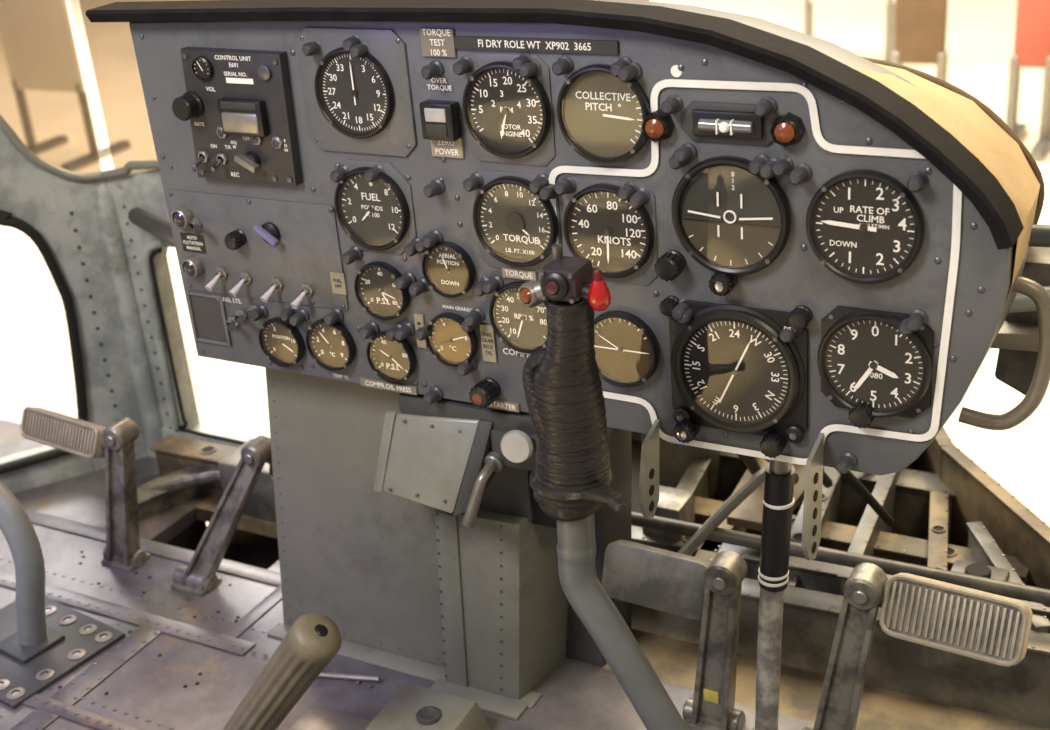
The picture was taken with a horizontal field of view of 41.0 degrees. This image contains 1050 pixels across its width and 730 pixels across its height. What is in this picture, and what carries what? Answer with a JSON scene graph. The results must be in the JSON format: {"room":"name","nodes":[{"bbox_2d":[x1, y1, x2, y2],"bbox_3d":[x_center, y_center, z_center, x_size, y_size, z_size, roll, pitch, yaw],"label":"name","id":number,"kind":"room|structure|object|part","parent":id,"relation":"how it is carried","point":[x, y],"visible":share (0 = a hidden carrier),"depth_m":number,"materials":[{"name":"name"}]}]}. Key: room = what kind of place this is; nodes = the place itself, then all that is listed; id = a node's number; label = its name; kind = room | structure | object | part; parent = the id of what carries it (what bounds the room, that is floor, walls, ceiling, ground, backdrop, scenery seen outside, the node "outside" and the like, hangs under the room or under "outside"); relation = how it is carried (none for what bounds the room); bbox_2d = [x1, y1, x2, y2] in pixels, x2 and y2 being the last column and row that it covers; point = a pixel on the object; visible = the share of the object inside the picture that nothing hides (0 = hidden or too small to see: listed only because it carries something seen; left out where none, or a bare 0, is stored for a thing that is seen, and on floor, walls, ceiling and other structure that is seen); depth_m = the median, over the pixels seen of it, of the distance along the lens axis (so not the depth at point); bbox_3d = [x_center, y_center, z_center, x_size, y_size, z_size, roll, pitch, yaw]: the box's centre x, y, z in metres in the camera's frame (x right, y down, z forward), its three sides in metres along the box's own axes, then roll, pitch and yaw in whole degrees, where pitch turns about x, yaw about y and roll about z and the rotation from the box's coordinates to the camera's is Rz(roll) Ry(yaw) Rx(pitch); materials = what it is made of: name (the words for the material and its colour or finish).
{"room":"control cabin","nodes":[
{"label":"control cabin","id":0,"kind":"room"},
{"bbox_2d":[0,419,1049,729],"bbox_3d":[-0.283,0.468,1.553,2.400,0.160,1.000,9,28,27],"label":"floor","id":1,"kind":"structure","parent":0,"point":[576,695],"depth_m":1.61,"materials":[{"name":"paint"}]},
{"bbox_2d":[0,481,125,708],"bbox_3d":[-0.615,0.225,1.642,0.185,0.260,0.160,13,30,34],"label":"mounting bracket","id":2,"kind":"object","parent":1,"relation":"on","point":[43,640],"visible":1,"depth_m":1.66,"materials":[{"name":"metal"}]},
{"bbox_3d":[-0.605,0.337,1.694,0.185,0.012,0.160,13,30,34],"label":"plate","id":3,"kind":"part","parent":2,"relation":"part of","materials":[{"name":"paint"}]},
{"bbox_2d":[20,406,150,571],"bbox_3d":[-0.570,0.160,1.835,0.197,0.219,0.048,9,28,27],"label":"rudder pedal","id":4,"kind":"object","parent":1,"relation":"on","point":[115,442],"visible":1,"depth_m":1.80,"materials":[{"name":"metal"}]},
{"bbox_3d":[-0.523,0.167,1.810,0.090,0.219,0.042,9,28,27],"label":"pedal arm","id":5,"kind":"part","parent":4,"relation":"part of","materials":[{"name":"metal"}]},
{"bbox_2d":[0,508,371,729],"bbox_3d":[-0.724,0.357,1.683,1.076,0.004,0.643,9,28,27],"label":"floor strip","id":6,"kind":"object","parent":1,"relation":"on","point":[47,710],"visible":0.87,"depth_m":1.70,"materials":[{"name":"paint"}]},
{"bbox_2d":[171,435,273,596],"bbox_3d":[-0.350,0.187,1.765,0.219,0.193,0.065,-8,25,-5],"label":"rudder pedal","id":7,"kind":"object","parent":1,"relation":"on","point":[199,578],"visible":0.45,"depth_m":1.76,"materials":[{"name":"metal"}]},
{"bbox_2d":[223,613,341,729],"bbox_3d":[-0.253,0.332,1.427,0.175,0.210,0.051,9,28,27],"label":"lever","id":8,"kind":"object","parent":1,"relation":"on","point":[313,640],"visible":1,"depth_m":1.38,"materials":[{"name":"beige plastic"}]},
{"bbox_2d":[0,0,648,492],"bbox_3d":[-0.630,-0.413,1.663,1.551,1.600,0.478,-2,25,6],"label":"frame","id":9,"kind":"object","parent":1,"relation":"on","point":[103,238],"visible":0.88,"depth_m":1.96,"materials":[{"name":"paint"}]},
{"bbox_3d":[-0.667,-0.666,1.577,1.557,1.065,0.395,-4,25,2],"label":"windscreen glass","id":10,"kind":"part","parent":9,"relation":"part of","materials":[{"name":"clear glass"}]},
{"bbox_2d":[137,427,1049,728],"bbox_3d":[0.163,-0.098,2.166,1.770,0.444,1.403,9,28,27],"label":"nose structure","id":11,"kind":"object","parent":9,"relation":"attached to","point":[942,517],"visible":0.35,"depth_m":1.63,"materials":[{"name":"metal"}]},
{"bbox_2d":[287,672,490,729],"bbox_3d":[-0.158,0.365,1.503,0.240,0.047,0.124,9,28,27],"label":"junction box","id":12,"kind":"object","parent":1,"relation":"on","point":[413,706],"visible":0.91,"depth_m":1.47,"materials":[{"name":"metal"}]},
{"bbox_2d":[265,368,631,720],"bbox_3d":[-0.104,0.150,1.565,0.420,0.377,0.198,9,28,27],"label":"pedestal","id":13,"kind":"object","parent":1,"relation":"on","point":[483,613],"visible":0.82,"depth_m":1.53,"materials":[{"name":"paint"}]},
{"bbox_2d":[85,0,1049,559],"bbox_3d":[0.071,-0.113,1.294,0.980,0.466,0.243,9,28,27],"label":"panel","id":14,"kind":"object","parent":13,"relation":"on","point":[250,254],"depth_m":1.18,"materials":[{"name":"grey paint"},{"name":"glass"},{"name":"paint"}]},
{"bbox_2d":[171,206,193,228],"bbox_3d":[-0.347,-0.148,1.418,0.023,0.023,0.013,9,28,27],"label":"lamp","id":15,"kind":"object","parent":14,"relation":"on","point":[182,217],"depth_m":1.41,"materials":[{"name":"metal"}]},
{"bbox_2d":[182,255,203,277],"bbox_3d":[-0.342,-0.100,1.440,0.023,0.023,0.013,9,28,27],"label":"lamp","id":16,"kind":"object","parent":14,"relation":"attached to","point":[192,265],"depth_m":1.44,"materials":[{"name":"metal"}]},
{"bbox_2d":[190,217,202,234],"bbox_3d":[-0.329,-0.139,1.409,0.013,0.012,0.033,-14,26,-19],"label":"toggle switch","id":17,"kind":"object","parent":14,"relation":"attached to","point":[196,223],"depth_m":1.41,"materials":[{"name":"metal"}]},
{"bbox_2d":[205,267,227,291],"bbox_3d":[-0.314,-0.086,1.424,0.016,0.020,0.022,9,28,27],"label":"toggle switch","id":18,"kind":"object","parent":14,"relation":"attached to","point":[217,277],"depth_m":1.43,"materials":[{"name":"metal"}]},
{"bbox_2d":[227,316,237,331],"bbox_3d":[-0.300,-0.042,1.442,0.013,0.014,0.030,-11,25,-12],"label":"toggle switch","id":19,"kind":"object","parent":14,"relation":"attached to","point":[232,321],"depth_m":1.45,"materials":[{"name":"metal"}]},
{"bbox_3d":[-0.287,-0.124,1.393,0.017,0.018,0.019,9,28,27],"label":"control knob","id":20,"kind":"part","parent":14,"relation":"part of","materials":[{"name":"black plastic"}]},
{"bbox_2d":[172,47,302,184],"bbox_3d":[-0.275,-0.232,1.323,0.126,0.127,0.030,9,28,27],"label":"control unit","id":21,"kind":"object","parent":14,"relation":"attached to","point":[238,103],"visible":1,"depth_m":1.32,"materials":[{"name":"metal"}]},
{"bbox_2d":[229,272,251,296],"bbox_3d":[-0.286,-0.080,1.410,0.016,0.020,0.022,9,28,27],"label":"toggle switch","id":22,"kind":"object","parent":14,"relation":"attached to","point":[241,282],"depth_m":1.42,"materials":[{"name":"metal"}]},
{"bbox_2d":[235,309,247,324],"bbox_3d":[-0.289,-0.048,1.432,0.013,0.014,0.030,-11,25,-12],"label":"toggle switch","id":23,"kind":"object","parent":14,"relation":"attached to","point":[241,315],"depth_m":1.44,"materials":[{"name":"metal"}]},
{"bbox_2d":[248,304,257,318],"bbox_3d":[-0.273,-0.053,1.420,0.013,0.015,0.030,-11,25,-12],"label":"toggle switch","id":24,"kind":"object","parent":14,"relation":"attached to","point":[252,308],"depth_m":1.42,"materials":[{"name":"metal"}]},
{"bbox_2d":[253,222,279,246],"bbox_3d":[-0.251,-0.127,1.371,0.026,0.022,0.014,9,28,27],"label":"switch","id":25,"kind":"object","parent":14,"relation":"attached to","point":[265,234],"depth_m":1.37,"materials":[{"name":"plastic"}]},
{"bbox_2d":[260,278,283,302],"bbox_3d":[-0.252,-0.073,1.393,0.016,0.020,0.022,9,28,27],"label":"toggle switch","id":26,"kind":"object","parent":14,"relation":"attached to","point":[272,289],"depth_m":1.40,"materials":[{"name":"metal"}]},
{"bbox_2d":[259,317,304,366],"bbox_3d":[-0.248,-0.023,1.427,0.052,0.052,0.011,9,28,27],"label":"gauge","id":27,"kind":"object","parent":14,"relation":"attached to","point":[282,343],"visible":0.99,"depth_m":1.43,"materials":[{"name":"glass"}]},
{"bbox_2d":[291,283,313,308],"bbox_3d":[-0.219,-0.066,1.377,0.016,0.020,0.022,9,28,27],"label":"toggle switch","id":28,"kind":"object","parent":14,"relation":"attached to","point":[302,294],"depth_m":1.39,"materials":[{"name":"metal"}]},
{"bbox_2d":[306,318,355,370],"bbox_3d":[-0.194,-0.020,1.396,0.055,0.055,0.011,9,28,27],"label":"gauge","id":29,"kind":"object","parent":14,"relation":"attached to","point":[332,347],"visible":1,"depth_m":1.40,"materials":[{"name":"glass"}]},
{"bbox_2d":[314,47,394,138],"bbox_3d":[-0.153,-0.243,1.256,0.083,0.083,0.011,9,28,27],"label":"gyrocompass repeater","id":30,"kind":"object","parent":14,"relation":"attached to","point":[355,97],"visible":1,"depth_m":1.26,"materials":[{"name":"dark paint"},{"name":"glass"}]},
{"bbox_2d":[334,167,409,250],"bbox_3d":[-0.142,-0.144,1.301,0.080,0.080,0.011,9,28,27],"label":"gauge","id":31,"kind":"object","parent":14,"relation":"attached to","point":[375,215],"visible":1,"depth_m":1.30,"materials":[{"name":"glass"}]},
{"bbox_2d":[354,261,409,319],"bbox_3d":[-0.137,-0.070,1.336,0.058,0.058,0.011,9,28,27],"label":"pressure gauge","id":32,"kind":"object","parent":14,"relation":"attached to","point":[376,291],"visible":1,"depth_m":1.34,"materials":[{"name":"glass"}]},
{"bbox_2d":[366,330,415,382],"bbox_3d":[-0.130,-0.007,1.364,0.053,0.053,0.011,9,28,27],"label":"pressure gauge","id":33,"kind":"object","parent":14,"relation":"attached to","point":[392,361],"visible":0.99,"depth_m":1.36,"materials":[{"name":"glass"}]},
{"bbox_2d":[419,99,460,140],"bbox_3d":[-0.074,-0.213,1.222,0.033,0.033,0.016,9,28,27],"label":"lamp","id":34,"kind":"object","parent":14,"relation":"attached to","point":[439,119],"depth_m":1.22,"materials":[{"name":"black plastic"}]},
{"bbox_2d":[422,241,474,297],"bbox_3d":[-0.071,-0.087,1.287,0.053,0.053,0.011,9,28,27],"label":"indicator","id":35,"kind":"object","parent":14,"relation":"attached to","point":[448,270],"visible":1,"depth_m":1.29,"materials":[{"name":"glass"}]},
{"bbox_2d":[426,312,477,366],"bbox_3d":[-0.069,-0.023,1.319,0.053,0.053,0.011,9,28,27],"label":"gauge","id":36,"kind":"object","parent":14,"relation":"attached to","point":[449,344],"visible":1,"depth_m":1.32,"materials":[{"name":"glass"}]},
{"bbox_2d":[373,393,536,527],"bbox_3d":[-0.053,0.090,1.379,0.216,0.113,0.082,9,28,27],"label":"box","id":37,"kind":"object","parent":14,"relation":"attached to","point":[444,455],"visible":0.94,"depth_m":1.37,"materials":[{"name":"paint"}]},
{"bbox_3d":[-0.025,0.108,1.344,0.076,0.106,0.039,9,28,27],"label":"lever and knob","id":38,"kind":"part","parent":37,"relation":"part of","materials":[{"name":"silver metal"}]},
{"bbox_3d":[-0.039,0.027,1.316,0.023,0.023,0.027,9,28,27],"label":"control knob","id":39,"kind":"part","parent":14,"relation":"part of","materials":[{"name":"black plastic"}]},
{"bbox_2d":[462,61,550,158],"bbox_3d":[-0.016,-0.215,1.189,0.083,0.083,0.011,9,28,27],"label":"gauge","id":40,"kind":"object","parent":14,"relation":"attached to","point":[507,113],"visible":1,"depth_m":1.19,"materials":[{"name":"glass"}]},
{"bbox_2d":[473,176,558,267],"bbox_3d":[-0.009,-0.125,1.231,0.083,0.083,0.011,9,28,27],"label":"gauge","id":41,"kind":"object","parent":14,"relation":"attached to","point":[514,225],"visible":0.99,"depth_m":1.23,"materials":[{"name":"glass"}]},
{"bbox_2d":[489,281,547,352],"bbox_3d":[-0.002,-0.043,1.269,0.068,0.068,0.011,9,28,27],"label":"gauge","id":42,"kind":"object","parent":14,"relation":"attached to","point":[524,329],"visible":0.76,"depth_m":1.27,"materials":[{"name":"glass"}]},
{"bbox_2d":[557,63,650,164],"bbox_3d":[0.064,-0.204,1.146,0.083,0.083,0.011,9,28,27],"label":"gauge","id":43,"kind":"object","parent":14,"relation":"attached to","point":[600,115],"visible":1,"depth_m":1.15,"materials":[{"name":"glass"}]},
{"bbox_2d":[563,183,653,277],"bbox_3d":[0.070,-0.113,1.189,0.083,0.083,0.011,9,28,27],"label":"indicator","id":44,"kind":"object","parent":14,"relation":"attached to","point":[600,227],"visible":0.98,"depth_m":1.19,"materials":[{"name":"glass"}]},
{"bbox_2d":[594,310,659,386],"bbox_3d":[0.084,-0.013,1.232,0.071,0.071,0.011,9,28,27],"label":"gauge","id":45,"kind":"object","parent":14,"relation":"attached to","point":[627,350],"visible":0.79,"depth_m":1.23,"materials":[{"name":"glass"},{"name":"black painted metal"}]},
{"bbox_2d":[641,109,674,142],"bbox_3d":[0.105,-0.191,1.126,0.026,0.026,0.015,9,28,27],"label":"warning lamp","id":46,"kind":"object","parent":14,"relation":"attached to","point":[659,125],"visible":1,"depth_m":1.12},
{"bbox_3d":[0.122,-0.050,1.188,0.015,0.015,0.015,9,28,27],"label":"control knob","id":47,"kind":"part","parent":14,"relation":"part of","materials":[{"name":"black plastic"}]},
{"bbox_3d":[0.120,-0.082,1.168,0.022,0.022,0.021,9,28,27],"label":"control knob","id":48,"kind":"part","parent":14,"relation":"part of","materials":[{"name":"black plastic"}]},
{"bbox_3d":[0.141,0.058,1.228,0.020,0.020,0.021,9,28,27],"label":"control knob","id":49,"kind":"part","parent":14,"relation":"part of","materials":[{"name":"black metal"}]},
{"bbox_3d":[0.162,-0.067,1.151,0.020,0.020,0.021,9,28,27],"label":"control knob","id":50,"kind":"part","parent":14,"relation":"part of","materials":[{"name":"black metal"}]},
{"bbox_2d":[681,101,777,145],"bbox_3d":[0.157,-0.186,1.095,0.082,0.032,0.018,9,28,27],"label":"indicator","id":51,"kind":"object","parent":14,"relation":"attached to","point":[719,122],"visible":1,"depth_m":1.09,"materials":[{"name":"paint"}]},
{"bbox_2d":[671,155,790,275],"bbox_3d":[0.165,-0.119,1.129,0.100,0.100,0.011,9,28,27],"label":"indicator","id":52,"kind":"object","parent":14,"relation":"attached to","point":[731,220],"visible":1,"depth_m":1.13,"materials":[{"name":"glass"}]},
{"bbox_2d":[669,300,808,443],"bbox_3d":[0.177,0.006,1.183,0.122,0.120,0.014,9,28,27],"label":"indicator","id":53,"kind":"object","parent":14,"relation":"attached to","point":[732,370],"visible":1,"depth_m":1.18,"materials":[{"name":"metal"}]},
{"bbox_3d":[0.210,0.068,1.192,0.020,0.020,0.019,9,28,27],"label":"control knob","id":54,"kind":"part","parent":14,"relation":"part of","materials":[{"name":"black plastic"}]},
{"bbox_2d":[770,112,805,146],"bbox_3d":[0.200,-0.179,1.075,0.026,0.026,0.015,9,28,27],"label":"warning lamp","id":55,"kind":"object","parent":14,"relation":"attached to","point":[788,129],"visible":1,"depth_m":1.07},
{"bbox_3d":[0.222,-0.038,1.134,0.017,0.018,0.015,9,28,27],"label":"control knob","id":56,"kind":"part","parent":14,"relation":"part of","materials":[{"name":"black plastic"}]},
{"bbox_3d":[0.274,0.040,1.140,0.020,0.020,0.019,9,28,27],"label":"control knob","id":57,"kind":"part","parent":14,"relation":"part of","materials":[{"name":"black plastic"}]},
{"bbox_2d":[806,169,924,283],"bbox_3d":[0.260,-0.105,1.079,0.091,0.091,0.011,9,28,27],"label":"indicator","id":58,"kind":"object","parent":14,"relation":"attached to","point":[864,226],"visible":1,"depth_m":1.08,"materials":[{"name":"glass"}]},
{"bbox_2d":[817,306,933,417],"bbox_3d":[0.279,0.000,1.120,0.091,0.091,0.013,9,28,27],"label":"altimeter","id":59,"kind":"object","parent":14,"relation":"attached to","point":[863,356],"visible":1,"depth_m":1.12,"materials":[{"name":"metal"}]},
{"bbox_2d":[851,56,1044,291],"bbox_3d":[0.194,-0.185,1.198,0.470,0.243,0.153,9,28,27],"label":"hood","id":60,"kind":"object","parent":14,"relation":"attached to","point":[965,124],"depth_m":1.06,"materials":[{"name":"fabric"}]},
{"bbox_3d":[0.457,-0.039,1.156,0.156,0.168,0.155,9,28,27],"label":"side grab handle","id":61,"kind":"part","parent":14,"relation":"part of","materials":[{"name":"grey metal"}]},
{"bbox_2d":[518,244,688,729],"bbox_3d":[0.117,0.189,1.168,0.235,0.601,0.074,9,28,27],"label":"stick","id":62,"kind":"object","parent":1,"relation":"on","point":[570,480],"visible":1,"depth_m":1.13,"materials":[{"name":"metal"}]},
{"bbox_2d":[602,540,747,729],"bbox_3d":[0.154,0.276,1.450,0.156,0.212,0.043,10,29,30],"label":"rudder pedal","id":63,"kind":"object","parent":1,"relation":"on","point":[690,587],"visible":0.98,"depth_m":1.42,"materials":[{"name":"metal"}]},
{"bbox_3d":[0.192,0.284,1.427,0.066,0.212,0.042,9,28,27],"label":"pedal arm","id":64,"kind":"part","parent":63,"relation":"part of","materials":[{"name":"metal"}]},
{"bbox_2d":[751,460,794,729],"bbox_3d":[0.239,0.228,1.334,0.075,0.373,0.060,9,28,27],"label":"support strut","id":65,"kind":"object","parent":1,"relation":"on","point":[778,500],"visible":0.83,"depth_m":1.31,"materials":[{"name":"metal"}]},
{"bbox_2d":[802,563,1031,729],"bbox_3d":[0.364,0.302,1.335,0.210,0.228,0.049,9,28,27],"label":"rudder pedal","id":66,"kind":"object","parent":1,"relation":"on","point":[987,627],"visible":1,"depth_m":1.30,"materials":[{"name":"metal"}]},
{"bbox_3d":[0.313,0.294,1.364,0.091,0.227,0.045,9,28,27],"label":"pedal arm","id":67,"kind":"part","parent":66,"relation":"part of","materials":[{"name":"metal"}]},
{"label":"outside","id":68,"kind":"structure","parent":0,"visible":0},
{"bbox_2d":[0,0,1049,526],"bbox_3d":[-1.092,0.569,3.519,45.000,0.050,30.000,9,28,27],"label":"background","id":69,"kind":"structure","parent":68,"point":[36,368],"depth_m":5.25,"materials":[{"name":"concrete"}]},
{"bbox_2d":[65,0,110,159],"bbox_3d":[-2.429,-1.514,7.108,0.510,0.950,0.450,9,28,27],"label":"display board","id":70,"kind":"object","parent":69,"relation":"on","point":[104,152],"visible":0.12,"depth_m":7.04,"materials":[{"name":"metal"}]},
{"bbox_2d":[804,0,895,61],"bbox_3d":[1.744,-1.977,7.550,0.510,0.750,0.450,9,28,27],"label":"display board","id":71,"kind":"object","parent":69,"relation":"on","point":[808,4],"visible":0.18,"depth_m":7.53,"materials":[{"name":"metal"}]},
{"bbox_2d":[891,0,947,81],"bbox_3d":[1.738,-1.451,6.167,0.258,0.950,0.450,9,28,27],"label":"display board","id":72,"kind":"object","parent":69,"relation":"on","point":[920,25],"visible":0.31,"depth_m":6.14,"materials":[{"name":"wood"}]},
{"bbox_2d":[1005,0,1049,161],"bbox_3d":[2.169,-1.278,5.996,0.204,0.710,0.450,9,28,27],"label":"display board","id":73,"kind":"object","parent":69,"relation":"on","point":[1032,26],"visible":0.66,"depth_m":5.96,"materials":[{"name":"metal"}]}
]}

